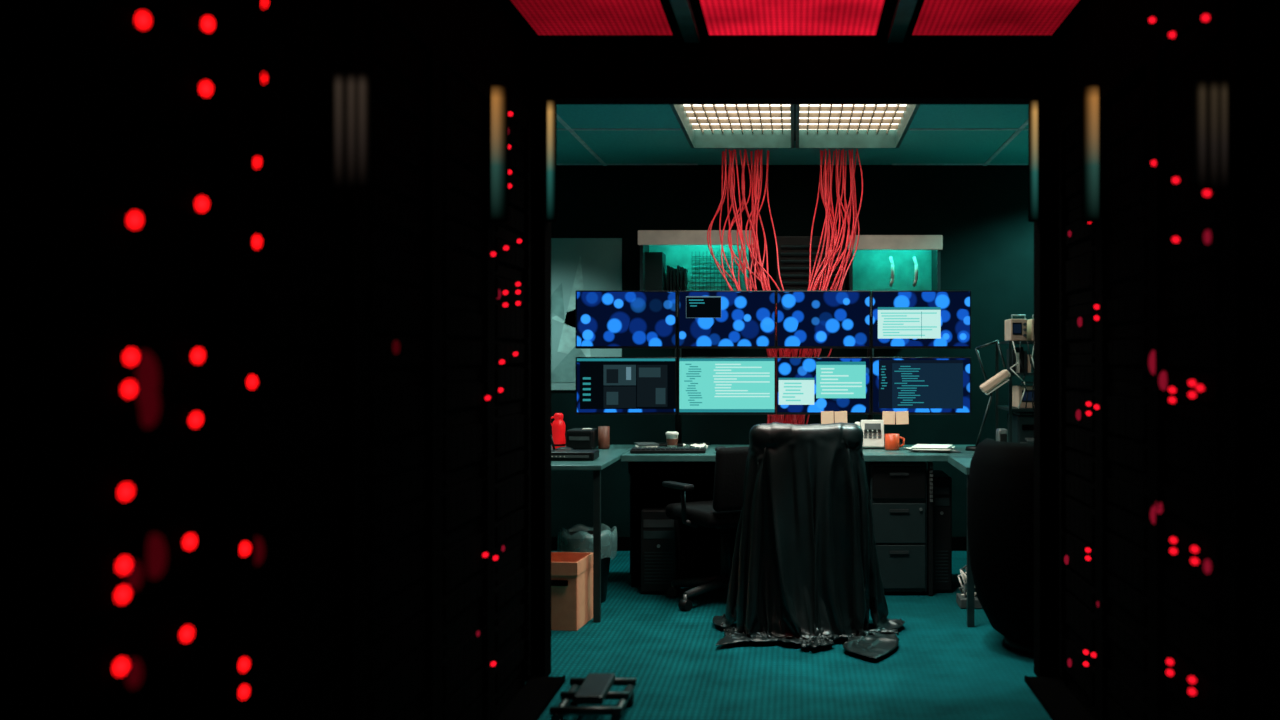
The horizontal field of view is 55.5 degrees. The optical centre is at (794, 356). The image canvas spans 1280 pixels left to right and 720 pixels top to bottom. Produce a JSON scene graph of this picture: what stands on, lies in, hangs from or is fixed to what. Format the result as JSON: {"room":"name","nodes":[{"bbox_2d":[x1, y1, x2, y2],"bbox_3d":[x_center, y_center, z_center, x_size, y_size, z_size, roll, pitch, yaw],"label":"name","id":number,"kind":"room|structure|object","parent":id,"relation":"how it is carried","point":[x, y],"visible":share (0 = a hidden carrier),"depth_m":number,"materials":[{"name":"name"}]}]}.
{"room":"control room","nodes":[
{"label":"control room","id":0,"kind":"room"},
{"bbox_2d":[551,165,1033,536],"bbox_3d":[0.000,0.005,7.900,4.600,2.520,0.120,0,0,0],"label":"wall","id":1,"kind":"structure","parent":0,"point":[980,212],"depth_m":7.84,"materials":[{"name":"paint"}]},
{"bbox_2d":[551,238,621,389],"bbox_3d":[-1.415,-0.280,7.832,0.570,0.990,0.013,0,0,0],"label":"whiteboard","id":2,"kind":"object","parent":1,"relation":"attached to","point":[576,263],"visible":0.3,"depth_m":7.83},
{"bbox_2d":[638,230,753,295],"bbox_3d":[-0.620,-0.537,7.659,0.720,0.505,0.358,0,0,0],"label":"hutch","id":3,"kind":"object","parent":1,"relation":"attached to","point":[670,260],"visible":0.59,"depth_m":7.71,"materials":[{"name":"metal"}]},
{"bbox_2d":[551,537,966,550],"bbox_3d":[0.000,1.220,7.832,4.400,0.090,0.015,0,0,0],"label":"baseboard","id":4,"kind":"structure","parent":1,"relation":"attached to","point":[623,543],"depth_m":7.83,"materials":[{"name":"black"}]},
{"bbox_2d":[776,236,844,290],"bbox_3d":[0.100,-0.525,7.709,0.440,0.480,0.258,0,0,0],"label":"air vent","id":5,"kind":"object","parent":1,"relation":"in","point":[793,251],"visible":0.37,"depth_m":7.60,"materials":[{"name":"black plastic"}]},
{"bbox_2d":[847,235,942,290],"bbox_3d":[0.625,-0.522,7.659,0.590,0.475,0.358,0,0,0],"label":"hutch","id":6,"kind":"object","parent":1,"relation":"attached to","point":[880,262],"visible":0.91,"depth_m":7.82,"materials":[{"name":"metal"}]},
{"bbox_2d":[523,35,1066,680],"bbox_3d":[0.000,-0.015,4.750,4.400,2.560,0.120,0,0,0],"label":"door frame","id":7,"kind":"structure","parent":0,"point":[567,70],"depth_m":4.69,"materials":[{"name":"paint"}]},
{"bbox_2d":[496,675,565,719],"bbox_3d":[-0.963,1.254,1.843,0.134,0.022,5.685,0,0,0],"label":"trim","id":8,"kind":"structure","parent":7,"relation":"attached to","point":[534,697],"depth_m":4.38,"materials":[{"name":"black metal"}]},
{"bbox_2d":[546,100,556,221],"bbox_3d":[-0.962,-0.772,4.730,0.044,0.475,0.044,0,0,0],"label":"light","id":9,"kind":"object","parent":7,"relation":"attached to","point":[551,105],"visible":1,"depth_m":4.71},
{"bbox_2d":[1028,100,1038,221],"bbox_3d":[0.942,-0.772,4.730,0.044,0.475,0.044,0,0,0],"label":"light","id":10,"kind":"object","parent":7,"relation":"attached to","point":[1033,105],"visible":1,"depth_m":4.71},
{"bbox_2d":[1024,675,1093,719],"bbox_3d":[0.963,1.254,1.843,0.134,0.022,5.685,0,0,0],"label":"trim","id":11,"kind":"structure","parent":7,"relation":"attached to","point":[1055,697],"depth_m":4.38,"materials":[{"name":"black metal"}]},
{"bbox_2d":[525,551,1064,719],"bbox_3d":[0.000,1.315,3.180,4.600,0.100,9.560,0,0,0],"label":"floor","id":12,"kind":"structure","parent":0,"point":[943,668],"depth_m":4.89,"materials":[{"name":"teal carpet"}]},
{"bbox_2d":[34,0,241,719],"bbox_3d":[-1.521,0.006,1.900,1.058,2.518,0.592,0,0,0],"label":"rack","id":13,"kind":"object","parent":12,"relation":"on","point":[138,103],"visible":1,"depth_m":1.86,"materials":[{"name":"black metal"}]},
{"bbox_2d":[241,0,370,719],"bbox_3d":[-1.495,0.006,2.493,1.110,2.518,0.606,0,0,0],"label":"rack","id":14,"kind":"object","parent":12,"relation":"on","point":[306,96],"visible":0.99,"depth_m":2.49,"materials":[{"name":"black metal"}]},
{"bbox_2d":[483,0,530,719],"bbox_3d":[-1.506,0.006,4.291,1.089,2.518,0.610,0,0,0],"label":"rack","id":15,"kind":"object","parent":12,"relation":"on","point":[502,34],"visible":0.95,"depth_m":4.31,"materials":[{"name":"black metal"}]},
{"bbox_2d":[551,552,592,630],"bbox_3d":[-1.175,1.107,5.698,0.372,0.315,0.296,0,0,6],"label":"cardboard box","id":16,"kind":"object","parent":12,"relation":"on","point":[571,572],"visible":0.51,"depth_m":5.55,"materials":[{"name":"brown cardboard"}]},
{"bbox_2d":[557,524,616,601],"bbox_3d":[-1.078,1.071,6.220,0.308,0.380,0.306,0,0,0],"label":"waste bin","id":17,"kind":"object","parent":12,"relation":"on","point":[578,538],"visible":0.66,"depth_m":6.14,"materials":[{"name":"black plastic"}]},
{"bbox_2d":[549,673,636,719],"bbox_3d":[-0.700,1.205,4.200,0.240,0.120,0.400,0,0,0],"label":"equipment dolly","id":18,"kind":"object","parent":12,"relation":"on","point":[592,689],"visible":1,"depth_m":4.15,"materials":[{"name":"metal"}]},
{"bbox_2d":[551,445,634,622],"bbox_3d":[-1.435,0.890,6.375,1.030,0.750,1.350,0,0,0],"label":"desk","id":19,"kind":"object","parent":12,"relation":"on","point":[607,457],"visible":0.27,"depth_m":5.71,"materials":[{"name":"laminate"}]},
{"bbox_2d":[551,413,565,447],"bbox_3d":[-1.337,0.415,6.782,0.083,0.197,0.078,0,0,41],"label":"drink bottle","id":20,"kind":"object","parent":19,"relation":"on","point":[558,426],"visible":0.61,"depth_m":6.75,"materials":[{"name":"red plastic"}]},
{"bbox_2d":[556,447,573,449],"bbox_3d":[-1.246,0.494,6.343,0.149,0.040,0.093,0,0,0],"label":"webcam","id":21,"kind":"object","parent":19,"relation":"on","point":[558,448],"visible":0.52,"depth_m":6.33,"materials":[{"name":"black plastic"}]},
{"bbox_2d":[551,434,598,460],"bbox_3d":[-1.120,0.453,6.018,0.250,0.120,0.175,0,0,0],"label":"router","id":22,"kind":"object","parent":19,"relation":"on","point":[556,455],"visible":0.84,"depth_m":5.94,"materials":[{"name":"black plastic"}]},
{"bbox_2d":[566,428,597,449],"bbox_3d":[-1.190,0.456,6.716,0.150,0.114,0.207,0,0,0],"label":"printer","id":23,"kind":"object","parent":19,"relation":"on","point":[576,438],"visible":0.86,"depth_m":6.62,"materials":[{"name":"black plastic"}]},
{"bbox_2d":[598,426,609,448],"bbox_3d":[-1.070,0.452,6.720,0.064,0.125,0.064,0,0,0],"label":"cup","id":24,"kind":"object","parent":19,"relation":"on","point":[603,431],"visible":1,"depth_m":6.70,"materials":[{"name":"brown ceramic"}]},
{"bbox_2d":[641,506,679,593],"bbox_3d":[-0.725,1.040,6.477,0.190,0.450,0.206,0,0,0],"label":"computer tower","id":25,"kind":"object","parent":12,"relation":"on","point":[660,534],"visible":0.8,"depth_m":6.38,"materials":[{"name":"black plastic"}]},
{"bbox_2d":[662,446,748,610],"bbox_3d":[-0.347,0.856,6.200,0.637,0.819,0.609,0,0,-34],"label":"office chair","id":26,"kind":"object","parent":12,"relation":"on","point":[721,512],"visible":0.51,"depth_m":5.98,"materials":[{"name":"black plastic"}]},
{"bbox_2d":[621,445,974,586],"bbox_3d":[0.092,0.890,6.675,2.015,0.750,0.750,0,0,0],"label":"office desk","id":27,"kind":"object","parent":12,"relation":"on","point":[699,546],"visible":0.27,"depth_m":6.60,"materials":[{"name":"laminate"}]},
{"bbox_2d":[634,442,659,447],"bbox_3d":[-0.830,0.497,6.700,0.145,0.032,0.199,0,0,-5],"label":"stack","id":28,"kind":"object","parent":27,"relation":"on","point":[637,444],"visible":0.67,"depth_m":6.63,"materials":[{"name":"grey paper"}]},
{"bbox_2d":[630,447,705,452],"bbox_3d":[-0.680,0.500,6.450,0.400,0.025,0.130,0,0,-3],"label":"keyboard","id":29,"kind":"object","parent":27,"relation":"on","point":[634,449],"visible":1,"depth_m":6.39,"materials":[{"name":"black plastic"}]},
{"bbox_2d":[666,431,678,447],"bbox_3d":[-0.690,0.466,6.740,0.074,0.096,0.074,0,0,0],"label":"cup","id":30,"kind":"object","parent":27,"relation":"on","point":[671,436],"visible":0.84,"depth_m":6.71,"materials":[{"name":"paper"}]},
{"bbox_2d":[683,443,707,448],"bbox_3d":[-0.554,0.494,6.655,0.132,0.032,0.110,0,0,0],"label":"crumpled paper","id":31,"kind":"object","parent":27,"relation":"on","point":[703,444],"visible":0.71,"depth_m":6.63,"materials":[{"name":"white paper"}]},
{"bbox_2d":[655,296,902,446],"bbox_3d":[-0.120,0.080,6.960,2.120,0.870,0.160,0,0,0],"label":"monitor stand","id":32,"kind":"object","parent":27,"relation":"on","point":[678,352],"visible":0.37,"depth_m":6.97,"materials":[{"name":"black plastic"}]},
{"bbox_2d":[576,290,676,348],"bbox_3d":[-0.966,-0.214,6.885,0.575,0.332,0.051,0,0,-3],"label":"computer monitor","id":33,"kind":"object","parent":32,"relation":"attached to","point":[604,319],"visible":1,"depth_m":6.86,"materials":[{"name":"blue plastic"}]},
{"bbox_2d":[576,357,676,414],"bbox_3d":[-0.966,0.165,6.884,0.575,0.330,0.052,0,0,-3],"label":"computer monitor","id":34,"kind":"object","parent":32,"relation":"attached to","point":[604,385],"visible":1,"depth_m":6.86,"materials":[{"name":"black plastic"}]},
{"bbox_2d":[678,291,775,348],"bbox_3d":[-0.389,-0.214,6.884,0.560,0.332,0.052,0,0,0],"label":"computer monitor","id":35,"kind":"object","parent":32,"relation":"attached to","point":[706,319],"visible":1,"depth_m":6.86,"materials":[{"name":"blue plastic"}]},
{"bbox_2d":[678,357,775,414],"bbox_3d":[-0.389,0.165,6.884,0.560,0.330,0.051,0,0,0],"label":"computer monitor","id":36,"kind":"object","parent":32,"relation":"attached to","point":[706,385],"visible":1,"depth_m":6.86,"materials":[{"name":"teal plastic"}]},
{"bbox_2d":[776,291,870,348],"bbox_3d":[0.163,-0.214,6.885,0.540,0.332,0.051,0,0,0],"label":"computer monitor","id":37,"kind":"object","parent":32,"relation":"attached to","point":[804,319],"visible":1,"depth_m":6.86,"materials":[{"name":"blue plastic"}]},
{"bbox_2d":[776,357,870,414],"bbox_3d":[0.163,0.165,6.884,0.540,0.330,0.052,0,0,0],"label":"computer monitor","id":38,"kind":"object","parent":32,"relation":"attached to","point":[804,385],"visible":1,"depth_m":6.86,"materials":[{"name":"glass"},{"name":"black plastic"}]},
{"bbox_2d":[871,290,970,348],"bbox_3d":[0.723,-0.214,6.884,0.568,0.332,0.052,0,0,3],"label":"computer monitor","id":39,"kind":"object","parent":32,"relation":"attached to","point":[899,319],"visible":1,"depth_m":6.86,"materials":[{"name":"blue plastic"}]},
{"bbox_2d":[871,357,970,414],"bbox_3d":[0.723,0.165,6.884,0.568,0.330,0.052,0,0,3],"label":"computer monitor","id":40,"kind":"object","parent":32,"relation":"attached to","point":[914,385],"visible":1,"depth_m":6.86,"materials":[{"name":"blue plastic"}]},
{"bbox_2d":[821,411,908,424],"bbox_3d":[0.399,0.347,6.850,0.501,0.078,0.012,0,0,0],"label":"sticky notes","id":41,"kind":"object","parent":40,"relation":"attached to","point":[827,417],"visible":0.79,"depth_m":6.85,"materials":[{"name":"beige paper"}]},
{"bbox_2d":[768,415,803,423],"bbox_3d":[-0.085,0.385,6.913,0.279,0.245,0.221,0,0,0],"label":"cables","id":42,"kind":"object","parent":27,"relation":"on","point":[794,421],"visible":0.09,"depth_m":6.93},
{"bbox_2d":[855,420,883,447],"bbox_3d":[0.417,0.432,6.764,0.167,0.157,0.152,0,0,0],"label":"desk telephone","id":43,"kind":"object","parent":27,"relation":"on","point":[873,430],"visible":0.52,"depth_m":6.71,"materials":[{"name":"white plastic"}]},
{"bbox_2d":[885,434,904,449],"bbox_3d":[0.546,0.470,6.635,0.099,0.088,0.080,0,0,33],"label":"coffee mug","id":44,"kind":"object","parent":27,"relation":"on","point":[891,440],"visible":1,"depth_m":6.61,"materials":[{"name":"orange ceramic"}]},
{"bbox_2d":[904,444,959,452],"bbox_3d":[0.750,0.501,6.590,0.284,0.023,0.350,0,0,0],"label":"paper stack","id":45,"kind":"object","parent":27,"relation":"on","point":[926,448],"visible":1,"depth_m":6.49,"materials":[{"name":"white paper"}]},
{"bbox_2d":[965,340,1010,450],"bbox_3d":[1.046,0.210,6.523,0.167,0.607,0.329,0,0,-13],"label":"desk lamp","id":46,"kind":"object","parent":27,"relation":"on","point":[1001,378],"visible":0.91,"depth_m":6.46,"materials":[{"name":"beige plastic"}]},
{"bbox_2d":[711,422,907,659],"bbox_3d":[0.070,0.781,5.453,0.930,0.968,1.063,0,0,0],"label":"draped cloth","id":47,"kind":"object","parent":12,"relation":"on","point":[805,569],"visible":1,"depth_m":5.38,"materials":[{"name":"black fabric"}]},
{"bbox_2d":[866,462,926,594],"bbox_3d":[0.550,0.915,6.617,0.300,0.700,0.565,0,0,0],"label":"filing cabinet","id":48,"kind":"object","parent":12,"relation":"on","point":[898,489],"visible":0.7,"depth_m":6.34,"materials":[{"name":"metal"}]},
{"bbox_2d":[928,462,932,595],"bbox_3d":[0.719,0.912,6.367,0.021,0.705,0.065,0,0,0],"label":"desk leg","id":49,"kind":"object","parent":12,"relation":"on","point":[930,464],"visible":1,"depth_m":6.34,"materials":[{"name":"black metal"}]},
{"bbox_2d":[927,470,951,592],"bbox_3d":[0.785,0.955,6.627,0.110,0.620,0.426,0,0,0],"label":"computer tower","id":50,"kind":"object","parent":12,"relation":"on","point":[942,483],"visible":0.84,"depth_m":6.42,"materials":[{"name":"black plastic"}]},
{"bbox_2d":[948,456,974,626],"bbox_3d":[1.375,0.890,6.325,1.150,0.750,1.450,0,0,0],"label":"desk","id":51,"kind":"object","parent":12,"relation":"on","point":[962,463],"visible":0.16,"depth_m":5.61,"materials":[{"name":"laminate"}]},
{"bbox_2d":[996,428,1007,441],"bbox_3d":[1.080,0.444,6.258,0.050,0.140,0.094,0,0,0],"label":"card reader","id":52,"kind":"object","parent":51,"relation":"on","point":[1001,433],"visible":0.48,"depth_m":6.22,"materials":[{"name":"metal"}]},
{"bbox_2d":[995,341,1033,441],"bbox_3d":[1.520,0.213,6.735,0.716,0.602,0.446,0,0,0],"label":"shelf","id":53,"kind":"object","parent":51,"relation":"on","point":[1010,408],"visible":0.24,"depth_m":6.52,"materials":[{"name":"metal"}]},
{"bbox_2d":[1005,315,1026,340],"bbox_3d":[1.225,-0.161,6.654,0.090,0.144,0.212,0,0,0],"label":"instrument","id":54,"kind":"object","parent":53,"relation":"on","point":[1015,329],"visible":0.98,"depth_m":6.56,"materials":[{"name":"beige plastic"}]},
{"bbox_2d":[1007,347,1030,372],"bbox_3d":[1.242,0.016,6.660,0.102,0.140,0.180,0,0,0],"label":"binders","id":55,"kind":"object","parent":53,"relation":"on","point":[1025,360],"visible":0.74,"depth_m":6.57,"materials":[{"name":"grey plastic"}]},
{"bbox_2d":[1010,341,1033,408],"bbox_3d":[1.324,0.097,6.495,0.327,0.368,0.017,0,0,0],"label":"lead","id":56,"kind":"object","parent":53,"relation":"attached to","point":[1030,357],"visible":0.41,"depth_m":6.49,"materials":[{"name":"white plastic"}]},
{"bbox_2d":[1012,382,1033,407],"bbox_3d":[1.315,0.209,6.694,0.170,0.144,0.212,0,0,0],"label":"instrument","id":57,"kind":"object","parent":53,"relation":"on","point":[1017,390],"visible":0.41,"depth_m":6.60,"materials":[{"name":"beige plastic"}]},
{"bbox_2d":[1027,315,1033,340],"bbox_3d":[1.345,-0.161,6.654,0.100,0.144,0.212,0,0,0],"label":"instrument","id":58,"kind":"object","parent":53,"relation":"on","point":[1030,322],"visible":0.32,"depth_m":6.60,"materials":[{"name":"beige plastic"}]},
{"bbox_2d":[1007,412,1033,442],"bbox_3d":[1.380,0.408,6.680,0.330,0.201,0.420,0,0,0],"label":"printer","id":59,"kind":"object","parent":51,"relation":"on","point":[1022,422],"visible":0.31,"depth_m":6.55,"materials":[{"name":"plastic"}]},
{"bbox_2d":[956,565,982,608],"bbox_3d":[0.910,1.148,6.100,0.160,0.234,0.160,0,0,0],"label":"cable tangle","id":60,"kind":"object","parent":12,"relation":"on","point":[961,598],"visible":0.46,"depth_m":6.06,"materials":[{"name":"grey plastic"}]},
{"bbox_2d":[967,438,1033,655],"bbox_3d":[1.165,0.812,5.270,0.810,0.905,0.810,0,0,0],"label":"armchair","id":61,"kind":"object","parent":12,"relation":"on","point":[1000,488],"visible":0.26,"depth_m":5.03,"materials":[{"name":"black leather"}]},
{"bbox_2d":[1059,0,1106,719],"bbox_3d":[1.506,0.006,4.291,1.089,2.518,0.610,0,0,0],"label":"rack","id":62,"kind":"object","parent":12,"relation":"on","point":[1087,34],"visible":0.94,"depth_m":4.30,"materials":[{"name":"black metal"}]},
{"bbox_2d":[1099,0,1161,719],"bbox_3d":[1.528,0.006,3.700,1.045,2.518,0.592,0,0,0],"label":"rack","id":63,"kind":"object","parent":12,"relation":"on","point":[1126,85],"visible":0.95,"depth_m":3.73,"materials":[{"name":"black metal"}]},
{"bbox_2d":[1149,0,1228,719],"bbox_3d":[1.494,0.006,3.100,1.112,2.518,0.592,0,0,0],"label":"rack","id":64,"kind":"object","parent":12,"relation":"on","point":[1189,357],"visible":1,"depth_m":3.11,"materials":[{"name":"black metal"}]},
{"bbox_2d":[499,0,1090,35],"bbox_3d":[0.000,-1.325,1.545,4.600,0.140,6.290,0,0,0],"label":"ceiling","id":65,"kind":"structure","parent":0,"point":[511,8],"depth_m":4.45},
{"bbox_2d":[707,149,815,422],"bbox_3d":[-0.203,-0.369,7.193,0.672,1.832,0.267,0,0,23],"label":"cable bundle","id":66,"kind":"object","parent":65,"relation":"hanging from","point":[754,176],"visible":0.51,"depth_m":7.24,"materials":[{"name":"red plastic"}]},
{"bbox_2d":[511,0,1078,42],"bbox_3d":[0.000,-1.250,3.990,2.000,0.050,1.380,0,0,0],"label":"ceiling light","id":67,"kind":"object","parent":65,"relation":"attached to","point":[688,19],"visible":1,"depth_m":4.41,"materials":[{"name":"red plastic"}]},
{"bbox_2d":[539,35,1050,165],"bbox_3d":[0.000,-1.272,6.325,4.600,0.046,3.270,0,0,0],"label":"ceiling","id":68,"kind":"structure","parent":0,"point":[604,135],"depth_m":6.99,"materials":[{"name":"tile"}]},
{"bbox_2d":[670,105,793,147],"bbox_3d":[-0.312,-1.313,6.490,0.619,0.124,1.404,0,0,0],"label":"ceiling light","id":69,"kind":"object","parent":68,"relation":"attached to","point":[703,126],"visible":0.56,"depth_m":6.99,"materials":[{"name":"white plastic"}]},
{"bbox_2d":[776,149,862,423],"bbox_3d":[0.163,-0.370,7.164,0.545,1.832,0.262,0,0,-38],"label":"cable bundle","id":70,"kind":"object","parent":68,"relation":"hanging from","point":[827,202],"visible":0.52,"depth_m":7.23,"materials":[{"name":"red plastic"}]},
{"bbox_2d":[796,105,919,147],"bbox_3d":[0.312,-1.313,6.490,0.619,0.124,1.404,0,0,0],"label":"ceiling light","id":71,"kind":"object","parent":68,"relation":"attached to","point":[817,126],"visible":0.64,"depth_m":6.98,"materials":[{"name":"white plastic"}]}
]}

